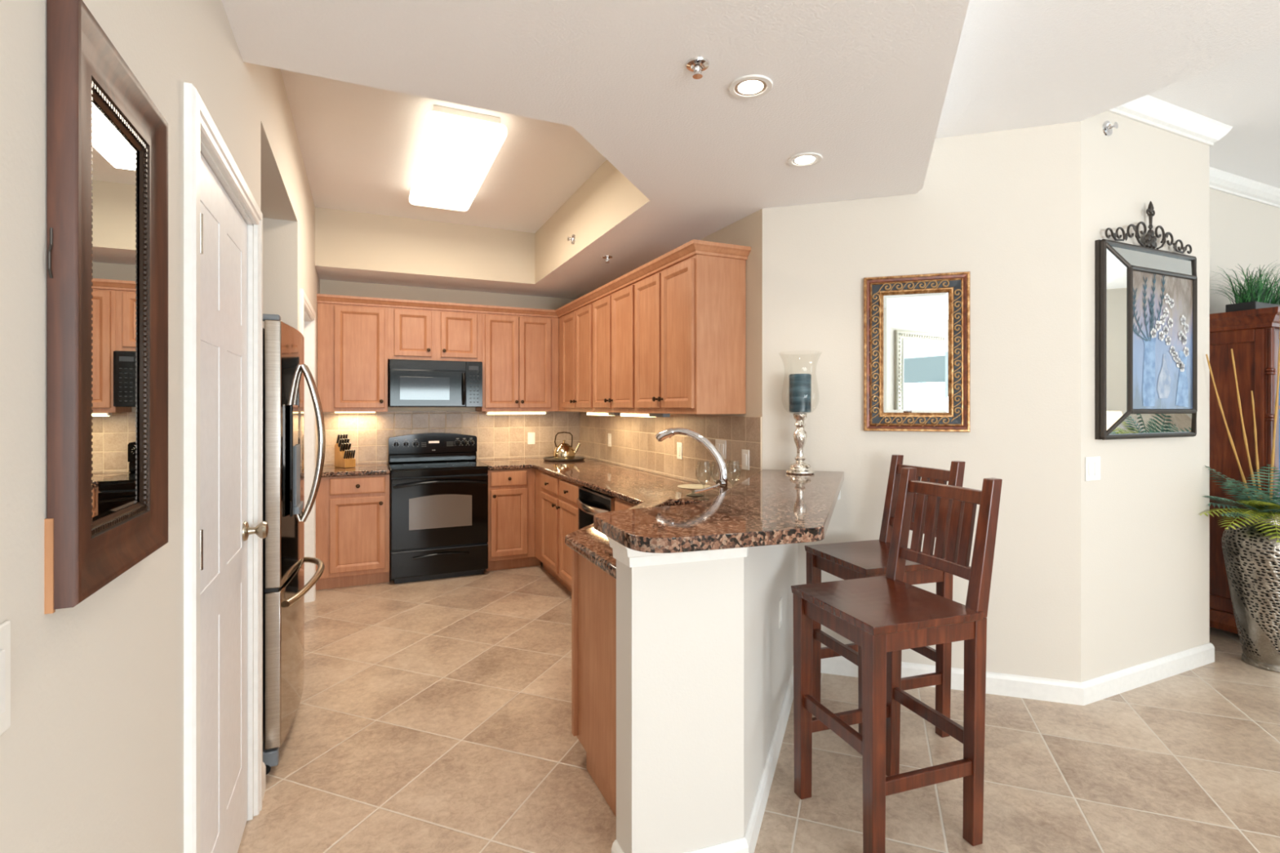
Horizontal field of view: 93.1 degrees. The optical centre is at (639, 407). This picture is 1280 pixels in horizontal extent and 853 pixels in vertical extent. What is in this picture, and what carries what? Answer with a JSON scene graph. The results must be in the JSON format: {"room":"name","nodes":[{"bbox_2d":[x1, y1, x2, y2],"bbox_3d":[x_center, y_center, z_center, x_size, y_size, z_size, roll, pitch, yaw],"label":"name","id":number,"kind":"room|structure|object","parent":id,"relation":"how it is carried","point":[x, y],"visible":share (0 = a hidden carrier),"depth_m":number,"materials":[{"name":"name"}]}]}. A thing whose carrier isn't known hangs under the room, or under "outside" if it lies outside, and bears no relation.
{"room":"kitchen","nodes":[
{"label":"kitchen","id":0,"kind":"room"},
{"bbox_2d":[0,0,319,852],"bbox_3d":[-1.037,-0.065,0.276,0.960,2.950,10.560,0,0,-24],"label":"wall","id":1,"kind":"structure","parent":0,"point":[91,750],"depth_m":0.91,"materials":[{"name":"beige paint"}]},
{"bbox_2d":[0,620,10,735],"bbox_3d":[-0.660,0.285,0.618,0.008,0.115,0.072,0,0,-24],"label":"switch plate","id":2,"kind":"object","parent":1,"relation":"attached to","point":[5,628],"visible":1,"depth_m":0.64,"materials":[{"name":"white plastic"}]},
{"bbox_2d":[0,649,4,715],"bbox_3d":[-0.658,0.285,0.618,0.004,0.066,0.032,0,0,-24],"label":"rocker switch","id":3,"kind":"object","parent":2,"relation":"attached to","point":[2,651],"depth_m":0.63,"materials":[{"name":"white plastic"}]},
{"bbox_2d":[44,0,168,613],"bbox_3d":[-0.777,-0.131,0.904,0.031,0.757,0.386,0,0,-24],"label":"wall mirror","id":4,"kind":"object","parent":1,"relation":"attached to","point":[107,140],"visible":1,"depth_m":0.84,"materials":[{"name":"brown wood"}]},
{"bbox_2d":[91,98,138,522],"bbox_3d":[-0.783,-0.133,0.906,0.002,0.593,0.207,0,0,-24],"label":"mirror glass","id":5,"kind":"object","parent":4,"relation":"attached to","point":[114,138],"depth_m":0.90,"materials":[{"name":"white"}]},
{"bbox_2d":[183,82,268,852],"bbox_3d":[-1.193,0.360,1.703,0.174,2.100,0.943,0,0,-24],"label":"door","id":6,"kind":"structure","parent":1,"relation":"in","point":[220,210],"depth_m":1.65,"materials":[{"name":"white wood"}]},
{"bbox_2d":[262,761,266,798],"bbox_3d":[-0.221,1.359,-0.342,0.016,0.103,8.560,0,0,-24],"label":"baseboard","id":7,"kind":"structure","parent":1,"relation":"attached to","point":[264,764],"depth_m":2.22,"materials":[{"name":"white wood"}]},
{"bbox_2d":[299,288,315,602],"bbox_3d":[-2.252,0.355,3.997,0.140,2.110,0.990,0,0,-24],"label":"door frame","id":8,"kind":"structure","parent":1,"relation":"in","point":[307,313],"depth_m":4.39,"materials":[{"name":"white wood"}]},
{"bbox_2d":[280,69,606,233],"bbox_3d":[-0.914,-1.590,4.000,2.340,0.100,3.640,0,0,-24],"label":"ceiling","id":9,"kind":"structure","parent":0,"point":[359,144],"depth_m":3.74,"materials":[{"name":"white paint"}]},
{"bbox_2d":[408,105,506,211],"bbox_3d":[-1.168,-1.487,3.753,0.410,0.104,1.400,0,0,-24],"label":"ceiling light","id":10,"kind":"object","parent":9,"relation":"attached to","point":[458,148],"visible":1,"depth_m":3.47,"materials":[{"name":"white plastic"}]},
{"bbox_2d":[320,280,574,549],"bbox_3d":[-1.638,-0.065,5.736,2.455,2.950,0.120,0,0,-24],"label":"wall","id":11,"kind":"structure","parent":0,"point":[326,286],"depth_m":5.58,"materials":[{"name":"beige paint"}]},
{"bbox_2d":[317,302,387,412],"bbox_3d":[-2.412,-0.411,5.109,0.523,0.898,0.378,0,0,-24],"label":"upper cabinet","id":12,"kind":"object","parent":11,"relation":"attached to","point":[353,340],"visible":0.97,"depth_m":4.97,"materials":[{"name":"brown wood"}]},
{"bbox_2d":[334,412,374,413],"bbox_3d":[-2.441,0.034,5.199,0.330,0.027,0.074,0,0,-24],"label":"light","id":13,"kind":"object","parent":12,"relation":"attached to","point":[335,412],"visible":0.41,"depth_m":5.16,"materials":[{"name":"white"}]},
{"bbox_2d":[387,306,481,361],"bbox_3d":[-1.821,-0.632,5.377,0.775,0.455,0.378,0,0,-24],"label":"upper cabinet","id":14,"kind":"object","parent":11,"relation":"attached to","point":[413,334],"visible":0.96,"depth_m":5.24,"materials":[{"name":"brown wood"}]},
{"bbox_2d":[387,359,482,407],"bbox_3d":[-1.805,-0.202,5.346,0.756,0.400,0.451,0,0,-24],"label":"microwave","id":15,"kind":"object","parent":14,"relation":"attached to","point":[411,383],"visible":1,"depth_m":5.18,"materials":[{"name":"black"}]},
{"bbox_2d":[323,410,580,465],"bbox_3d":[-1.666,0.265,5.652,2.335,0.460,0.010,0,0,-24],"label":"backsplash","id":16,"kind":"structure","parent":11,"relation":"attached to","point":[498,436],"depth_m":5.66,"materials":[{"name":"tile"}]},
{"bbox_2d":[527,432,534,444],"bbox_3d":[-1.060,0.303,5.916,0.072,0.115,0.008,0,0,-24],"label":"outlet plate","id":17,"kind":"object","parent":16,"relation":"attached to","point":[531,436],"visible":1,"depth_m":5.91,"materials":[{"name":"white plastic"}]},
{"bbox_2d":[529,435,533,441],"bbox_3d":[-1.059,0.303,5.915,0.034,0.068,0.004,0,0,-24],"label":"receptacle","id":18,"kind":"object","parent":17,"relation":"attached to","point":[531,436],"depth_m":5.91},
{"bbox_2d":[475,313,558,411],"bbox_3d":[-1.145,-0.411,5.684,0.710,0.898,0.378,0,0,-24],"label":"upper cabinet","id":19,"kind":"object","parent":11,"relation":"attached to","point":[520,353],"visible":0.98,"depth_m":5.53,"materials":[{"name":"brown wood"}]},
{"bbox_2d":[485,411,546,414],"bbox_3d":[-1.141,0.051,5.602,0.550,0.027,0.074,0,0,-24],"label":"light","id":20,"kind":"object","parent":19,"relation":"attached to","point":[486,412],"visible":0.99,"depth_m":5.56,"materials":[{"name":"white plastic"}]},
{"bbox_2d":[221,0,969,299],"bbox_3d":[-0.053,-1.315,2.792,2.910,0.450,6.550,0,0,-24],"label":"ceiling","id":21,"kind":"structure","parent":0,"point":[861,86],"depth_m":2.10,"materials":[{"name":"white paint"}]},
{"bbox_2d":[567,234,575,244],"bbox_3d":[-0.498,-1.210,4.364,0.041,0.076,0.076,0,0,-24],"label":"sprinkler","id":22,"kind":"object","parent":21,"relation":"attached to","point":[572,238],"visible":1,"depth_m":4.36,"materials":[{"name":"silver metal"}]},
{"bbox_2d":[602,255,612,262],"bbox_3d":[-0.237,-1.069,4.395,0.076,0.041,0.076,0,0,-24],"label":"sprinkler","id":23,"kind":"object","parent":21,"relation":"attached to","point":[606,257],"visible":1,"depth_m":4.39,"materials":[{"name":"silver metal"}]},
{"bbox_2d":[685,57,709,79],"bbox_3d":[0.183,-1.069,1.925,0.076,0.041,0.076,0,0,-24],"label":"sprinkler","id":24,"kind":"object","parent":21,"relation":"attached to","point":[696,64],"visible":1,"depth_m":1.92,"materials":[{"name":"silver metal"}]},
{"bbox_2d":[728,74,773,98],"bbox_3d":[0.376,-1.085,2.060,0.150,0.011,0.150,0,0,-24],"label":"recessed light","id":25,"kind":"object","parent":21,"relation":"in","point":[753,86],"visible":1,"depth_m":2.05,"materials":[{"name":"silver metal"}]},
{"bbox_2d":[787,152,822,167],"bbox_3d":[0.725,-1.085,2.665,0.150,0.011,0.150,0,0,-24],"label":"recessed light","id":26,"kind":"object","parent":21,"relation":"in","point":[803,159],"visible":1,"depth_m":2.65,"materials":[{"name":"silver metal"}]},
{"bbox_2d":[580,208,762,488],"bbox_3d":[0.088,-0.065,4.757,0.120,2.950,3.088,0,0,-24],"label":"wall","id":27,"kind":"structure","parent":0,"point":[747,231],"depth_m":3.41,"materials":[{"name":"beige paint"}]},
{"bbox_2d":[559,302,594,412],"bbox_3d":[-0.441,-0.411,5.320,0.373,0.898,0.964,0,0,-24],"label":"upper cabinet","id":28,"kind":"object","parent":27,"relation":"attached to","point":[575,327],"visible":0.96,"depth_m":5.16,"materials":[{"name":"brown wood"}]},
{"bbox_2d":[586,412,620,415],"bbox_3d":[-0.292,0.051,4.864,0.074,0.027,0.620,0,0,-24],"label":"light","id":29,"kind":"object","parent":28,"relation":"attached to","point":[588,413],"visible":0.97,"depth_m":4.76,"materials":[{"name":"white plastic"}]},
{"bbox_2d":[592,282,635,413],"bbox_3d":[-0.073,-0.411,4.510,0.373,0.898,0.815,0,0,-24],"label":"upper cabinet","id":30,"kind":"object","parent":27,"relation":"attached to","point":[613,314],"visible":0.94,"depth_m":4.39,"materials":[{"name":"brown wood"}]},
{"bbox_2d":[620,413,670,417],"bbox_3d":[0.030,0.051,4.153,0.074,0.027,0.700,0,0,-24],"label":"light","id":31,"kind":"object","parent":30,"relation":"attached to","point":[637,415],"visible":0.95,"depth_m":4.05,"materials":[{"name":"white plastic"}]},
{"bbox_2d":[579,412,762,489],"bbox_3d":[0.030,0.274,4.727,0.010,0.442,3.076,0,0,-24],"label":"backsplash","id":32,"kind":"structure","parent":27,"relation":"attached to","point":[635,445],"depth_m":4.25,"materials":[{"name":"tile"}]},
{"bbox_2d":[608,433,611,446],"bbox_3d":[-0.271,0.290,5.367,0.008,0.115,0.072,0,0,-24],"label":"outlet plate","id":33,"kind":"object","parent":32,"relation":"attached to","point":[609,434],"visible":1,"depth_m":5.35,"materials":[{"name":"white plastic"}]},
{"bbox_2d":[676,442,682,459],"bbox_3d":[0.270,0.300,4.175,0.008,0.115,0.072,0,0,-24],"label":"switch plate","id":34,"kind":"object","parent":32,"relation":"attached to","point":[679,445],"visible":1,"depth_m":4.16,"materials":[{"name":"white plastic"}]},
{"bbox_2d":[677,445,679,455],"bbox_3d":[0.269,0.300,4.174,0.004,0.066,0.032,0,0,-24],"label":"rocker switch","id":35,"kind":"object","parent":34,"relation":"attached to","point":[678,446],"depth_m":4.17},
{"bbox_2d":[715,439,725,459],"bbox_3d":[0.489,0.255,3.692,0.008,0.115,0.118,0,0,-24],"label":"switch plate","id":36,"kind":"object","parent":32,"relation":"attached to","point":[720,445],"visible":0.7,"depth_m":3.67,"materials":[{"name":"white plastic"}]},
{"bbox_2d":[716,443,719,452],"bbox_3d":[0.478,0.255,3.712,0.004,0.066,0.032,0,0,-24],"label":"rocker switch","id":37,"kind":"object","parent":36,"relation":"attached to","point":[717,444],"depth_m":3.70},
{"bbox_2d":[720,444,724,454],"bbox_3d":[0.497,0.255,3.670,0.004,0.066,0.032,0,0,-24],"label":"rocker switch","id":38,"kind":"object","parent":36,"relation":"attached to","point":[722,445],"depth_m":3.66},
{"bbox_2d":[742,448,749,470],"bbox_3d":[0.599,0.298,3.451,0.008,0.115,0.072,0,0,-24],"label":"outlet plate","id":39,"kind":"object","parent":32,"relation":"attached to","point":[745,453],"visible":1,"depth_m":3.44,"materials":[{"name":"white plastic"}]},
{"bbox_2d":[742,453,746,466],"bbox_3d":[0.597,0.298,3.450,0.004,0.068,0.034,0,0,-24],"label":"receptacle","id":40,"kind":"object","parent":39,"relation":"attached to","point":[744,455],"depth_m":3.45,"materials":[{"name":"beige plastic"}]},
{"bbox_2d":[635,254,746,413],"bbox_3d":[0.266,-0.411,3.763,0.373,0.898,0.825,0,0,-24],"label":"upper cabinet","id":41,"kind":"object","parent":27,"relation":"attached to","point":[691,313],"visible":1,"depth_m":3.44,"materials":[{"name":"brown wood"}]},
{"bbox_2d":[316,239,751,318],"bbox_3d":[-0.988,-0.873,4.157,2.335,0.065,2.673,0,0,-24],"label":"crown molding","id":42,"kind":"structure","parent":41,"relation":"attached to","point":[693,247],"depth_m":4.86,"materials":[{"name":"brown wood"}]},
{"bbox_2d":[616,542,797,852],"bbox_3d":[0.470,0.896,2.467,0.334,1.028,1.774,0,0,29],"label":"wall","id":43,"kind":"structure","parent":0,"point":[704,662],"depth_m":1.80,"materials":[{"name":"white paint"}]},
{"bbox_2d":[605,535,748,567],"bbox_3d":[0.129,0.418,1.823,0.444,0.073,0.154,0,0,-19],"label":"trim","id":44,"kind":"structure","parent":43,"relation":"attached to","point":[629,557],"depth_m":1.76,"materials":[{"name":"white wood"}]},
{"bbox_2d":[611,666,793,852],"bbox_3d":[0.501,1.359,2.409,0.344,0.103,1.759,0,0,33],"label":"baseboard","id":45,"kind":"structure","parent":43,"relation":"attached to","point":[746,844],"depth_m":2.07,"materials":[{"name":"white wood"}]},
{"bbox_2d":[593,469,844,553],"bbox_3d":[0.524,0.360,2.405,0.676,0.040,1.929,0,0,30],"label":"countertop","id":46,"kind":"structure","parent":43,"relation":"on","point":[771,507],"depth_m":1.85,"materials":[{"name":"stone"}]},
{"bbox_2d":[786,413,814,474],"bbox_3d":[0.826,0.029,3.127,0.220,0.622,0.220,0,0,-24],"label":"candle holder","id":47,"kind":"object","parent":46,"relation":"on","point":[799,467],"visible":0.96,"depth_m":3.10,"materials":[{"name":"silver metal"}]},
{"bbox_2d":[788,373,811,412],"bbox_3d":[0.826,-0.074,3.127,0.112,0.200,0.112,0,0,-24],"label":"candle","id":48,"kind":"object","parent":47,"relation":"in","point":[800,384],"visible":1,"depth_m":3.08,"materials":[{"name":"wax"}]},
{"bbox_2d":[778,596,782,628],"bbox_3d":[0.604,0.880,2.598,0.009,0.115,0.072,0,0,20],"label":"outlet plate","id":49,"kind":"object","parent":43,"relation":"attached to","point":[780,599],"visible":1,"depth_m":2.58,"materials":[{"name":"white plastic"}]},
{"bbox_2d":[780,604,782,622],"bbox_3d":[0.605,0.880,2.598,0.004,0.068,0.034,0,0,21],"label":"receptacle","id":50,"kind":"object","parent":49,"relation":"attached to","point":[780,604],"depth_m":2.59,"materials":[{"name":"white plastic"}]},
{"bbox_2d":[237,561,1279,852],"bbox_3d":[2.807,1.460,2.042,9.600,0.100,10.600,0,0,-24],"label":"floor","id":51,"kind":"structure","parent":0,"point":[432,716],"depth_m":2.44,"materials":[{"name":"tile"}]},
{"bbox_2d":[262,313,325,774],"bbox_3d":[-1.867,0.526,2.617,0.902,1.768,0.910,0,0,-24],"label":"refrigerator","id":52,"kind":"object","parent":51,"relation":"on","point":[285,371],"visible":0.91,"depth_m":2.37,"materials":[{"name":"silver metal"}]},
{"bbox_2d":[315,474,389,590],"bbox_3d":[-2.349,0.973,4.974,0.528,0.875,0.650,0,0,-24],"label":"base cabinet","id":53,"kind":"object","parent":51,"relation":"on","point":[353,512],"visible":0.97,"depth_m":4.72,"materials":[{"name":"brown wood"}]},
{"bbox_2d":[321,462,390,477],"bbox_3d":[-2.352,0.513,4.983,0.530,0.037,0.639,0,0,-24],"label":"countertop","id":54,"kind":"structure","parent":53,"relation":"on","point":[362,469],"depth_m":4.78,"materials":[{"name":"stone"}]},
{"bbox_2d":[334,433,355,467],"bbox_3d":[-2.434,0.358,5.009,0.184,0.274,0.090,0,0,38],"label":"knife block","id":55,"kind":"object","parent":54,"relation":"on","point":[343,453],"visible":1,"depth_m":4.99,"materials":[{"name":"brown wood"}]},
{"bbox_2d":[387,432,488,583],"bbox_3d":[-1.742,0.820,5.209,0.760,1.180,0.723,0,0,-24],"label":"electric range","id":56,"kind":"object","parent":51,"relation":"on","point":[438,488],"visible":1,"depth_m":4.97,"materials":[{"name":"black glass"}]},
{"bbox_2d":[387,460,488,471],"bbox_3d":[-1.745,0.498,5.215,0.760,0.013,0.600,0,0,-24],"label":"cooktop","id":57,"kind":"object","parent":56,"relation":"in","point":[393,465],"depth_m":5.11,"materials":[{"name":"black glass"}]},
{"bbox_2d":[485,468,540,571],"bbox_3d":[-1.189,0.973,5.500,0.478,0.875,0.650,0,0,-24],"label":"base cabinet","id":58,"kind":"object","parent":51,"relation":"on","point":[511,492],"visible":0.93,"depth_m":5.23,"materials":[{"name":"brown wood"}]},
{"bbox_2d":[535,469,582,592],"bbox_3d":[-0.409,0.973,4.871,0.660,0.875,1.240,0,0,-24],"label":"base cabinet","id":59,"kind":"object","parent":51,"relation":"on","point":[557,508],"visible":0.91,"depth_m":4.68,"materials":[{"name":"brown wood"}]},
{"bbox_2d":[571,548,616,817],"bbox_3d":[0.156,0.973,2.714,0.688,0.875,1.674,0,0,21],"label":"base cabinet","id":60,"kind":"object","parent":51,"relation":"on","point":[593,590],"visible":0.17,"depth_m":2.25,"materials":[{"name":"brown wood"}]},
{"bbox_2d":[477,457,719,578],"bbox_3d":[-0.319,0.513,3.995,1.320,0.037,4.117,0,0,-24],"label":"countertop","id":61,"kind":"structure","parent":60,"relation":"on","point":[642,489],"depth_m":3.81,"materials":[{"name":"stone"}]},
{"bbox_2d":[542,456,585,461],"bbox_3d":[-0.712,0.484,5.684,0.394,0.022,0.394,0,0,-24],"label":"round tray","id":62,"kind":"object","parent":61,"relation":"on","point":[550,458],"visible":0.72,"depth_m":5.56,"materials":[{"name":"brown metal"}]},
{"bbox_2d":[552,431,581,459],"bbox_3d":[-0.701,0.356,5.692,0.234,0.256,0.206,0,0,-37],"label":"kettle","id":63,"kind":"object","parent":62,"relation":"on","point":[563,451],"visible":0.98,"depth_m":5.62,"materials":[{"name":"gold metal"}]},
{"bbox_2d":[655,426,727,494],"bbox_3d":[0.245,0.296,2.895,0.366,0.398,0.082,0,0,21],"label":"kitchen faucet","id":64,"kind":"object","parent":61,"relation":"on","point":[722,483],"visible":0.75,"depth_m":2.86,"materials":[{"name":"silver metal"}]},
{"bbox_2d":[677,484,711,496],"bbox_3d":[0.308,0.469,3.412,0.196,0.051,0.196,0,0,-24],"label":"dish","id":65,"kind":"object","parent":61,"relation":"on","point":[688,486],"visible":0.83,"depth_m":3.42,"materials":[{"name":"beige ceramic"}]},
{"bbox_2d":[576,486,614,529],"bbox_3d":[-0.058,0.966,4.005,0.657,0.848,0.604,0,0,-24],"label":"dishwasher","id":66,"kind":"object","parent":51,"relation":"on","point":[590,502],"visible":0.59,"depth_m":3.91,"materials":[{"name":"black metal"}]},
{"bbox_2d":[614,497,670,511],"bbox_3d":[0.203,0.973,3.523,0.660,0.875,0.470,0,0,-24],"label":"base cabinet","id":67,"kind":"object","parent":51,"relation":"on","point":[620,504],"visible":0.02,"depth_m":3.49,"materials":[{"name":"brown wood"}]},
{"bbox_2d":[804,454,965,737],"bbox_3d":[1.097,0.823,2.744,0.525,1.175,0.449,0,0,-17],"label":"bar stool","id":68,"kind":"object","parent":51,"relation":"on","point":[865,558],"visible":0.57,"depth_m":2.67,"materials":[{"name":"brown wood"}]},
{"bbox_2d":[791,467,1002,852],"bbox_3d":[0.874,0.823,2.099,0.525,1.175,0.449,0,0,-18],"label":"bar stool","id":69,"kind":"object","parent":51,"relation":"on","point":[886,615],"visible":1,"depth_m":2.00,"materials":[{"name":"brown wood"}]},
{"bbox_2d":[1209,306,1279,634],"bbox_3d":[4.145,0.417,3.934,1.308,1.985,0.449,0,0,-24],"label":"armoire","id":70,"kind":"object","parent":51,"relation":"on","point":[1252,335],"visible":0.34,"depth_m":3.68,"materials":[{"name":"brown wood"}]},
{"bbox_2d":[1209,262,1279,312],"bbox_3d":[3.842,-0.719,3.763,0.956,0.285,0.540,0,0,-24],"label":"potted grass","id":71,"kind":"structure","parent":70,"relation":"on","point":[1263,297],"depth_m":3.69,"materials":[{"name":"green plant"}]},
{"bbox_2d":[1221,508,1279,672],"bbox_3d":[3.437,0.990,3.316,0.372,0.840,0.372,0,0,-24],"label":"floor vase","id":72,"kind":"object","parent":51,"relation":"on","point":[1251,559],"visible":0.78,"depth_m":3.26,"materials":[{"name":"ceramic"}]},
{"bbox_2d":[1205,354,1253,511],"bbox_3d":[3.261,0.261,3.317,0.334,1.103,0.020,0,0,-1],"label":"cane","id":73,"kind":"object","parent":72,"relation":"in","point":[1244,481],"visible":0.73,"depth_m":3.31,"materials":[{"name":"brown wood"}]},
{"bbox_2d":[1198,500,1279,542],"bbox_3d":[3.413,0.582,3.208,0.731,0.191,0.430,0,0,-4],"label":"fern spray","id":74,"kind":"object","parent":72,"relation":"in","point":[1251,503],"visible":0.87,"depth_m":3.20,"materials":[{"name":"green plant"}]},
{"bbox_2d":[1203,464,1279,519],"bbox_3d":[3.433,0.453,3.250,0.724,0.321,0.492,0,0,-6],"label":"fern spray","id":75,"kind":"object","parent":72,"relation":"in","point":[1276,499],"visible":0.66,"depth_m":3.25,"materials":[{"name":"teal plant"}]},
{"bbox_2d":[1231,348,1260,510],"bbox_3d":[3.340,0.245,3.316,0.209,1.132,0.020,0,0,-2],"label":"cane","id":76,"kind":"object","parent":72,"relation":"in","point":[1232,353],"visible":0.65,"depth_m":3.31,"materials":[{"name":"brown wood"}]},
{"bbox_2d":[1250,391,1262,511],"bbox_3d":[3.398,0.360,3.316,0.104,0.902,0.022,0,0,-2],"label":"cane","id":77,"kind":"object","parent":72,"relation":"in","point":[1251,392],"visible":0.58,"depth_m":3.31,"materials":[{"name":"brown wood"}]},
{"bbox_2d":[1269,329,1279,511],"bbox_3d":[3.472,0.100,3.315,0.076,1.420,0.020,0,0,-2],"label":"cane","id":78,"kind":"object","parent":72,"relation":"in","point":[1273,455],"visible":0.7,"depth_m":3.31,"materials":[{"name":"brown wood"}]},
{"bbox_2d":[762,121,1080,682],"bbox_3d":[1.403,-0.065,3.167,1.492,2.950,0.131,0,0,17],"label":"wall","id":79,"kind":"structure","parent":0,"point":[1002,208],"depth_m":3.00,"materials":[{"name":"beige paint"}]},
{"bbox_2d":[863,271,969,431],"bbox_3d":[1.401,-0.275,3.084,0.494,0.796,0.028,0,0,17],"label":"wall mirror","id":80,"kind":"object","parent":79,"relation":"attached to","point":[917,327],"visible":1,"depth_m":3.08,"materials":[{"name":"gold metal"}]},
{"bbox_2d":[883,292,948,413],"bbox_3d":[1.403,-0.275,3.089,0.306,0.608,0.002,0,0,17],"label":"mirror glass","id":81,"kind":"object","parent":80,"relation":"attached to","point":[916,326],"depth_m":3.09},
{"bbox_2d":[934,0,1279,138],"bbox_3d":[1.721,-1.450,-0.466,3.450,0.180,6.730,0,0,-24],"label":"ceiling","id":82,"kind":"structure","parent":0,"point":[1018,64],"depth_m":2.33,"materials":[{"name":"white paint"}]},
{"bbox_2d":[1080,111,1209,682],"bbox_3d":[2.559,-0.065,3.280,1.170,2.950,0.340,0,0,-24],"label":"wall","id":83,"kind":"structure","parent":0,"point":[1145,541],"depth_m":3.10,"materials":[{"name":"beige paint"}]},
{"bbox_2d":[820,642,1214,705],"bbox_3d":[2.048,1.359,3.175,2.298,0.103,0.624,0,0,-11],"label":"baseboard","id":84,"kind":"structure","parent":83,"relation":"attached to","point":[1091,691],"depth_m":3.02,"materials":[{"name":"white wood"}]},
{"bbox_2d":[1084,456,1100,480],"bbox_3d":[2.180,0.295,2.917,0.118,0.115,0.008,0,0,-24],"label":"switch plate","id":85,"kind":"object","parent":83,"relation":"attached to","point":[1092,464],"visible":1,"depth_m":2.91,"materials":[{"name":"white plastic"}]},
{"bbox_2d":[1088,462,1093,475],"bbox_3d":[2.160,0.295,2.905,0.032,0.066,0.004,0,0,-24],"label":"rocker switch","id":86,"kind":"object","parent":85,"relation":"attached to","point":[1090,464],"depth_m":2.90,"materials":[{"name":"white plastic"}]},
{"bbox_2d":[1093,461,1098,475],"bbox_3d":[2.201,0.295,2.924,0.032,0.066,0.004,0,0,-24],"label":"rocker switch","id":87,"kind":"object","parent":85,"relation":"attached to","point":[1095,463],"depth_m":2.92,"materials":[{"name":"white plastic"}]},
{"bbox_2d":[1102,120,1118,136],"bbox_3d":[2.298,-1.365,2.952,0.076,0.076,0.041,0,0,-24],"label":"sprinkler","id":88,"kind":"object","parent":83,"relation":"attached to","point":[1108,127],"visible":1,"depth_m":2.96,"materials":[{"name":"silver metal"}]},
{"bbox_2d":[1094,200,1197,439],"bbox_3d":[2.597,-0.444,3.057,0.839,1.202,0.096,0,0,-24],"label":"mirror","id":89,"kind":"object","parent":83,"relation":"attached to","point":[1146,296],"visible":1,"depth_m":2.97,"materials":[{"name":"metal"}]},
{"bbox_2d":[1133,270,1192,408],"bbox_3d":[2.604,-0.332,3.022,0.580,0.694,0.003,0,0,-24],"label":"painting","id":90,"kind":"object","parent":89,"relation":"attached to","point":[1162,300],"depth_m":3.02,"materials":[{"name":"fabric"}]},
{"bbox_2d":[1107,94,1232,146],"bbox_3d":[2.606,-1.495,3.262,1.242,0.090,0.412,0,0,-24],"label":"trim","id":91,"kind":"structure","parent":83,"relation":"attached to","point":[1151,111],"depth_m":3.14,"materials":[{"name":"white wood"}]},
{"bbox_2d":[1148,41,1279,188],"bbox_3d":[5.591,-1.590,1.230,5.200,0.100,6.820,0,0,-24],"label":"ceiling","id":92,"kind":"structure","parent":0,"point":[1242,94],"depth_m":3.10,"materials":[{"name":"white paint"}]},
{"bbox_2d":[1209,188,1279,314],"bbox_3d":[4.731,-0.065,4.518,4.050,2.950,0.120,0,0,-24],"label":"wall","id":93,"kind":"structure","parent":0,"point":[1243,232],"depth_m":4.17,"materials":[{"name":"beige paint"}]},
{"bbox_2d":[1209,166,1279,208],"bbox_3d":[4.769,-1.495,4.429,3.655,0.090,0.072,0,0,-24],"label":"trim","id":94,"kind":"structure","parent":93,"relation":"attached to","point":[1220,180],"depth_m":4.13,"materials":[{"name":"white wood"}]},
{"bbox_2d":[1225,301,1279,312],"bbox_3d":[3.834,-0.604,3.760,0.450,0.055,0.140,0,0,-24],"label":"planter","id":95,"kind":"object","parent":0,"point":[1238,305],"depth_m":3.67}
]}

